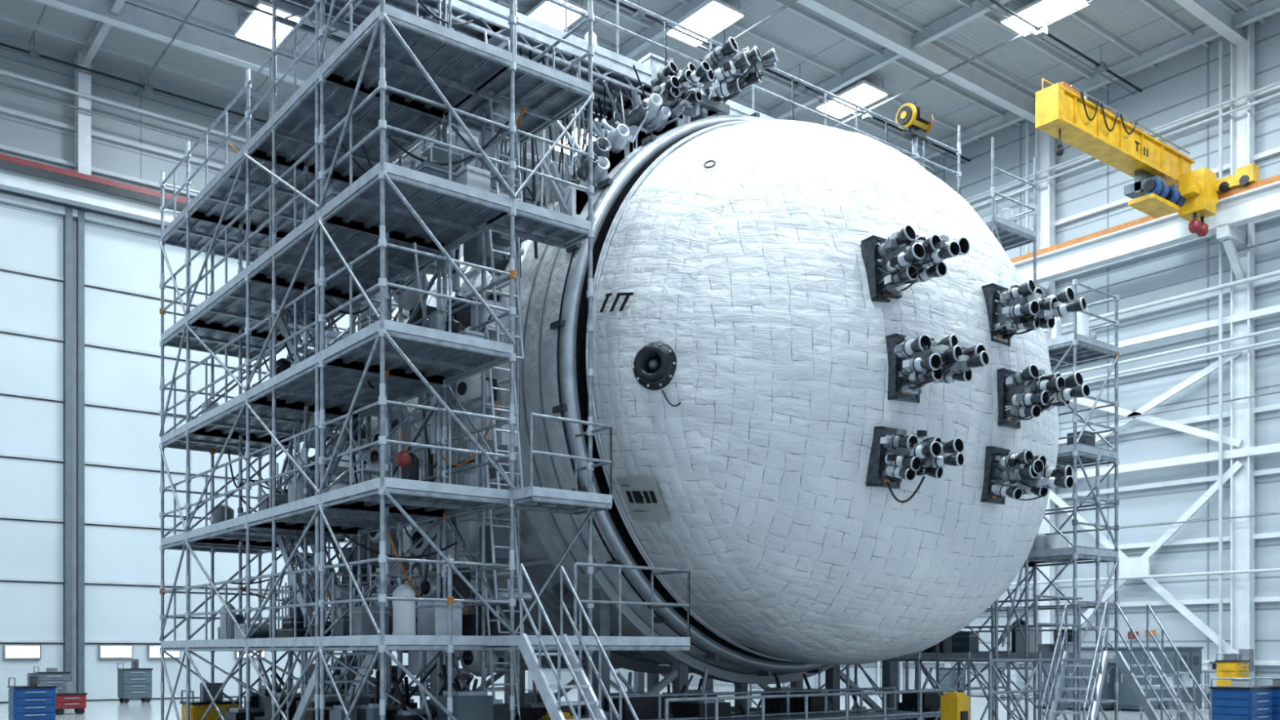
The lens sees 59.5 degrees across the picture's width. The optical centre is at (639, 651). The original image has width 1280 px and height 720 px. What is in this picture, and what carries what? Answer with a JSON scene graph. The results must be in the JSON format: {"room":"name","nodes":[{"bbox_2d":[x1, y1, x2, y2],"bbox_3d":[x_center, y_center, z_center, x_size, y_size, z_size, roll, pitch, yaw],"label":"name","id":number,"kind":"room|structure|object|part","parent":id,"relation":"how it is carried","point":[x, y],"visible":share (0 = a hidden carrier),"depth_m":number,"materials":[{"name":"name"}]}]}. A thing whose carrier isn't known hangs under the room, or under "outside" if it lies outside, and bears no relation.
{"room":"spacecraft assembly hangar","nodes":[
{"label":"spacecraft assembly hangar","id":0,"kind":"room"},
{"bbox_2d":[0,35,716,702],"bbox_3d":[-18.012,-10.550,46.637,57.300,24.900,0.300,0,0,-38],"label":"wall","id":1,"kind":"structure","parent":0,"point":[15,132],"depth_m":44.35,"materials":[{"name":"grey metal"}]},
{"bbox_2d":[0,203,63,702],"bbox_3d":[-30.974,-7.375,35.861,22.600,18.450,0.430,0,0,-38],"label":"door","id":2,"kind":"structure","parent":1,"relation":"in","point":[32,242],"depth_m":42.03,"materials":[{"name":"white paint"}]},
{"bbox_2d":[3,644,40,659],"bbox_3d":[-23.051,0.000,41.801,1.240,0.560,0.160,0,0,-38],"label":"window","id":3,"kind":"structure","parent":2,"relation":"attached to","point":[11,651],"depth_m":41.73,"materials":[{"name":"white glass"}]},
{"bbox_2d":[0,192,160,692],"bbox_3d":[-22.901,-7.500,42.096,44.000,18.800,0.700,0,0,-38],"label":"trim","id":4,"kind":"structure","parent":1,"relation":"attached to","point":[74,220],"depth_m":42.80,"materials":[{"name":"metal"}]},
{"bbox_2d":[0,50,245,210],"bbox_3d":[-17.744,-20.100,46.053,57.000,5.800,0.950,0,0,-38],"label":"trim","id":5,"kind":"structure","parent":1,"relation":"attached to","point":[82,92],"depth_m":43.10,"materials":[{"name":"white paint"}]},
{"bbox_2d":[0,153,429,275],"bbox_3d":[-18.125,-17.532,44.838,54.900,1.135,0.590,0,0,-38],"label":"beam","id":6,"kind":"structure","parent":1,"relation":"attached to","point":[17,175],"depth_m":42.43,"materials":[{"name":"grey metal"}]},
{"bbox_2d":[84,221,528,699],"bbox_3d":[-13.597,-7.375,49.515,20.200,18.450,0.430,0,0,-38],"label":"door","id":7,"kind":"structure","parent":1,"relation":"in","point":[122,268],"depth_m":44.49,"materials":[{"name":"white paint"}]},
{"bbox_2d":[97,644,133,658],"bbox_3d":[-20.495,0.000,43.809,1.240,0.560,0.160,0,0,-38],"label":"window","id":8,"kind":"structure","parent":7,"relation":"attached to","point":[104,651],"depth_m":43.72,"materials":[{"name":"white glass"}]},
{"bbox_2d":[147,644,180,658],"bbox_3d":[-19.080,0.000,44.921,1.240,0.560,0.160,0,0,-38],"label":"window","id":9,"kind":"structure","parent":7,"relation":"attached to","point":[153,652],"depth_m":44.69,"materials":[{"name":"white glass"}]},
{"bbox_2d":[235,651,265,658],"bbox_3d":[-16.367,0.000,47.052,1.240,0.560,0.160,0,0,-38],"label":"window","id":10,"kind":"structure","parent":7,"relation":"attached to","point":[263,654],"depth_m":47.01,"materials":[{"name":"white glass"}]},
{"bbox_2d":[549,127,596,156],"bbox_3d":[-2.724,-22.670,49.111,1.500,0.660,2.600,0,0,-38],"label":"ceiling light","id":11,"kind":"object","parent":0,"point":[582,131],"depth_m":49.04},
{"bbox_2d":[0,684,1208,719],"bbox_3d":[0.414,2.000,23.185,57.300,0.200,59.950,0,0,-38],"label":"floor","id":12,"kind":"structure","parent":0,"point":[112,709],"depth_m":36.72,"materials":[{"name":"concrete"}]},
{"bbox_2d":[7,673,57,719],"bbox_3d":[-15.187,1.216,27.988,0.960,1.362,0.880,0,0,-38],"label":"tool cart","id":13,"kind":"object","parent":12,"relation":"on","point":[32,701],"visible":1,"depth_m":27.69,"materials":[{"name":"blue paint"}]},
{"bbox_2d":[33,666,70,693],"bbox_3d":[-21.269,1.200,40.505,1.060,1.395,0.880,0,0,-38],"label":"trolley","id":14,"kind":"object","parent":12,"relation":"on","point":[51,677],"visible":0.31,"depth_m":40.24,"materials":[{"name":"metal"}]},
{"bbox_2d":[55,682,87,715],"bbox_3d":[-17.343,1.414,34.051,0.860,0.966,0.680,0,0,-38],"label":"tool cart","id":15,"kind":"object","parent":12,"relation":"on","point":[68,700],"visible":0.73,"depth_m":33.84,"materials":[{"name":"red paint"}]},
{"bbox_2d":[116,658,153,703],"bbox_3d":[-18.837,1.081,41.779,1.060,1.633,0.880,0,0,-38],"label":"trolley","id":16,"kind":"object","parent":12,"relation":"on","point":[135,682],"visible":1,"depth_m":41.48,"materials":[{"name":"metal"}]},
{"bbox_2d":[179,682,243,719],"bbox_3d":[-8.261,1.249,21.602,0.960,1.297,0.780,0,0,-38],"label":"tool cart","id":17,"kind":"object","parent":12,"relation":"on","point":[197,708],"visible":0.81,"depth_m":21.39,"materials":[{"name":"yellow paint"}]},
{"bbox_2d":[280,103,532,719],"bbox_3d":[-4.542,-4.245,20.196,1.147,12.289,8.860,0,0,-38],"label":"gantry","id":18,"kind":"object","parent":12,"relation":"on","point":[473,391],"visible":0.2,"depth_m":17.62,"materials":[{"name":"grey metal"}]},
{"bbox_2d":[542,711,573,719],"bbox_3d":[-1.213,1.400,16.597,0.470,1.000,0.470,0,0,-38],"label":"pedestal","id":19,"kind":"object","parent":12,"relation":"on","point":[566,715],"visible":0.32,"depth_m":16.53,"materials":[{"name":"yellow paint"}]},
{"bbox_2d":[159,0,961,719],"bbox_3d":[0.314,-5.607,21.702,15.090,15.147,12.599,0,0,-38],"label":"scaffolding","id":20,"kind":"object","parent":12,"relation":"on","point":[398,73],"visible":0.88,"depth_m":16.78,"materials":[{"name":"metal"}]},
{"bbox_2d":[895,101,933,157],"bbox_3d":[5.917,-10.980,24.145,0.700,1.600,0.560,0,0,-38],"label":"winch","id":21,"kind":"object","parent":20,"relation":"on","point":[914,116],"visible":0.92,"depth_m":24.00,"materials":[{"name":"yellow paint"}]},
{"bbox_2d":[225,656,942,719],"bbox_3d":[-0.652,0.986,21.314,12.452,1.829,7.770,0,0,-38],"label":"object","id":22,"kind":"object","parent":12,"relation":"on","point":[473,704],"visible":0.63,"depth_m":17.79,"materials":[{"name":"metal"}]},
{"bbox_2d":[375,569,896,719],"bbox_3d":[-0.328,0.233,23.969,8.700,3.334,8.800,0,0,-38],"label":"cradle","id":23,"kind":"object","parent":12,"relation":"on","point":[682,664],"visible":0.25,"depth_m":20.57,"materials":[{"name":"white paint"}]},
{"bbox_2d":[328,36,1090,675],"bbox_3d":[0.753,-4.986,22.457,10.087,10.832,17.014,0,0,-38],"label":"module","id":24,"kind":"object","parent":23,"relation":"on","point":[830,396],"visible":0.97,"depth_m":16.59,"materials":[{"name":"white fabric"}]},
{"bbox_2d":[223,0,644,672],"bbox_3d":[-3.406,-4.301,18.921,8.875,11.278,7.670,0,0,7],"label":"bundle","id":25,"kind":"object","parent":24,"relation":"attached to","point":[545,147],"visible":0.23,"depth_m":18.34,"materials":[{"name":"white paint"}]},
{"bbox_2d":[608,686,955,719],"bbox_3d":[2.529,1.272,18.074,6.566,1.256,1.356,0,0,-38],"label":"guardrail","id":26,"kind":"object","parent":12,"relation":"on","point":[883,713],"visible":0.91,"depth_m":18.23,"materials":[{"name":"metal"}]},
{"bbox_2d":[935,662,965,693],"bbox_3d":[13.554,1.159,48.789,1.060,1.476,0.880,0,0,-38],"label":"trolley","id":27,"kind":"object","parent":12,"relation":"on","point":[948,682],"visible":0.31,"depth_m":48.45,"materials":[{"name":"metal"}]},
{"bbox_2d":[940,692,969,719],"bbox_3d":[5.030,1.275,17.878,0.440,1.250,0.440,0,0,-38],"label":"pedestal","id":28,"kind":"object","parent":12,"relation":"on","point":[953,705],"visible":1,"depth_m":17.76,"materials":[{"name":"yellow paint"}]},
{"bbox_2d":[732,137,1212,719],"bbox_3d":[5.175,-4.217,23.980,4.632,12.366,12.883,0,0,-38],"label":"scaffolding","id":29,"kind":"object","parent":12,"relation":"on","point":[1071,348],"visible":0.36,"depth_m":21.68,"materials":[{"name":"metal"}]},
{"bbox_3d":[6.149,-0.350,21.364,2.932,4.500,3.264,0,0,-38],"label":"frame","id":30,"kind":"part","parent":29,"relation":"part of","materials":[{"name":"metal"}]},
{"bbox_2d":[998,662,1031,698],"bbox_3d":[15.003,1.151,44.840,1.060,1.493,0.880,0,0,-38],"label":"trolley","id":31,"kind":"object","parent":12,"relation":"on","point":[1015,677],"visible":0.36,"depth_m":44.43,"materials":[{"name":"grey metal"}]},
{"bbox_2d":[1041,646,1119,711],"bbox_3d":[14.554,0.870,36.978,1.700,2.060,2.110,0,0,-38],"label":"tall cabinet","id":32,"kind":"object","parent":12,"relation":"on","point":[1108,690],"visible":0.22,"depth_m":36.24,"materials":[{"name":"metal"}]},
{"bbox_2d":[1118,646,1203,711],"bbox_3d":[16.621,0.870,35.804,1.700,2.060,2.010,0,0,-38],"label":"tall cabinet","id":33,"kind":"object","parent":12,"relation":"on","point":[1192,655],"visible":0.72,"depth_m":35.30,"materials":[{"name":"metal"}]},
{"bbox_2d":[1138,671,1213,719],"bbox_3d":[14.541,1.226,30.374,2.300,1.349,0.900,0,0,-38],"label":"workbench","id":34,"kind":"object","parent":12,"relation":"on","point":[1184,676],"visible":0.52,"depth_m":30.19,"materials":[{"name":"metal"}]},
{"bbox_2d":[1201,661,1216,709],"bbox_3d":[19.231,1.110,38.002,2.000,1.581,0.900,0,0,-38],"label":"workbench","id":35,"kind":"object","parent":12,"relation":"on","point":[1211,665],"visible":0.47,"depth_m":37.73,"materials":[{"name":"metal"}]},
{"bbox_2d":[1209,677,1274,719],"bbox_3d":[14.677,1.264,27.288,1.260,1.268,0.980,0,0,-38],"label":"tool cart","id":36,"kind":"object","parent":12,"relation":"on","point":[1240,700],"visible":1,"depth_m":26.93,"materials":[{"name":"blue paint"}]},
{"bbox_2d":[1214,653,1249,686],"bbox_3d":[17.508,0.964,33.074,0.760,1.868,0.680,0,0,-38],"label":"tool cart","id":37,"kind":"object","parent":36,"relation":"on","point":[1232,666],"visible":0.34,"depth_m":32.88,"materials":[{"name":"yellow paint"}]},
{"bbox_2d":[1249,676,1279,719],"bbox_3d":[15.963,1.262,27.918,1.260,1.272,0.980,0,0,-38],"label":"tool cart","id":38,"kind":"object","parent":12,"relation":"on","point":[1276,680],"visible":0.46,"depth_m":27.44,"materials":[{"name":"blue paint"}]},
{"bbox_2d":[0,0,1279,201],"bbox_3d":[0.414,-23.150,23.185,57.300,0.300,59.950,0,0,-38],"label":"ceiling","id":39,"kind":"structure","parent":0,"point":[1132,22],"depth_m":42.53,"materials":[{"name":"white paint"}]},
{"bbox_2d":[234,0,302,48],"bbox_3d":[-13.345,-22.670,40.130,1.500,0.660,2.600,0,0,-38],"label":"ceiling light","id":40,"kind":"object","parent":39,"relation":"attached to","point":[255,28],"depth_m":40.14,"materials":[{"name":"white plastic"}]},
{"bbox_2d":[516,0,587,31],"bbox_3d":[-3.212,-22.670,39.698,1.500,0.660,2.600,0,0,-38],"label":"ceiling light","id":41,"kind":"object","parent":39,"relation":"attached to","point":[547,12],"depth_m":39.25,"materials":[{"name":"white plastic"}]},
{"bbox_2d":[666,0,745,47],"bbox_3d":[2.303,-22.670,39.962,1.500,0.660,2.600,0,0,-38],"label":"ceiling light","id":42,"kind":"object","parent":39,"relation":"attached to","point":[713,16],"depth_m":39.60,"materials":[{"name":"white plastic"}]},
{"bbox_2d":[814,78,888,119],"bbox_3d":[8.599,-22.670,45.545,1.500,0.660,2.600,0,0,-38],"label":"ceiling light","id":43,"kind":"object","parent":39,"relation":"attached to","point":[864,93],"depth_m":45.14,"materials":[{"name":"white plastic"}]},
{"bbox_2d":[1000,0,1090,36],"bbox_3d":[14.182,-22.670,39.248,1.500,0.660,2.600,0,0,-38],"label":"ceiling light","id":44,"kind":"object","parent":39,"relation":"attached to","point":[1037,12],"depth_m":39.14,"materials":[{"name":"white plastic"}]},
{"bbox_2d":[716,13,1279,702],"bbox_3d":[22.917,-10.550,40.675,0.300,24.900,59.650,0,0,-38],"label":"wall","id":45,"kind":"structure","parent":0,"point":[1184,84],"depth_m":43.66,"materials":[{"name":"white metal"}]},
{"bbox_2d":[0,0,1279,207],"bbox_3d":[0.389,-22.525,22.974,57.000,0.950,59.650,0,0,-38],"label":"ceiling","id":46,"kind":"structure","parent":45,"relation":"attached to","point":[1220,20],"depth_m":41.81,"materials":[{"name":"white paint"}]},
{"bbox_2d":[768,22,1279,693],"bbox_3d":[22.406,-10.550,40.273,1.000,24.900,59.650,0,0,-38],"label":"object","id":47,"kind":"structure","parent":45,"relation":"attached to","point":[1242,473],"depth_m":41.45,"materials":[{"name":"white paint"}]},
{"bbox_2d":[1009,174,1279,328],"bbox_3d":[21.903,-14.975,39.878,1.621,2.891,59.650,0,0,-38],"label":"beam","id":48,"kind":"structure","parent":45,"relation":"attached to","point":[1259,200],"depth_m":42.12,"materials":[{"name":"white metal"}]},
{"bbox_2d":[1035,78,1259,236],"bbox_3d":[17.002,-16.640,37.966,9.350,3.680,3.700,0,0,-38],"label":"crane","id":49,"kind":"object","parent":48,"relation":"attached to","point":[1165,184],"depth_m":38.66,"materials":[{"name":"yellow paint"}]}
]}

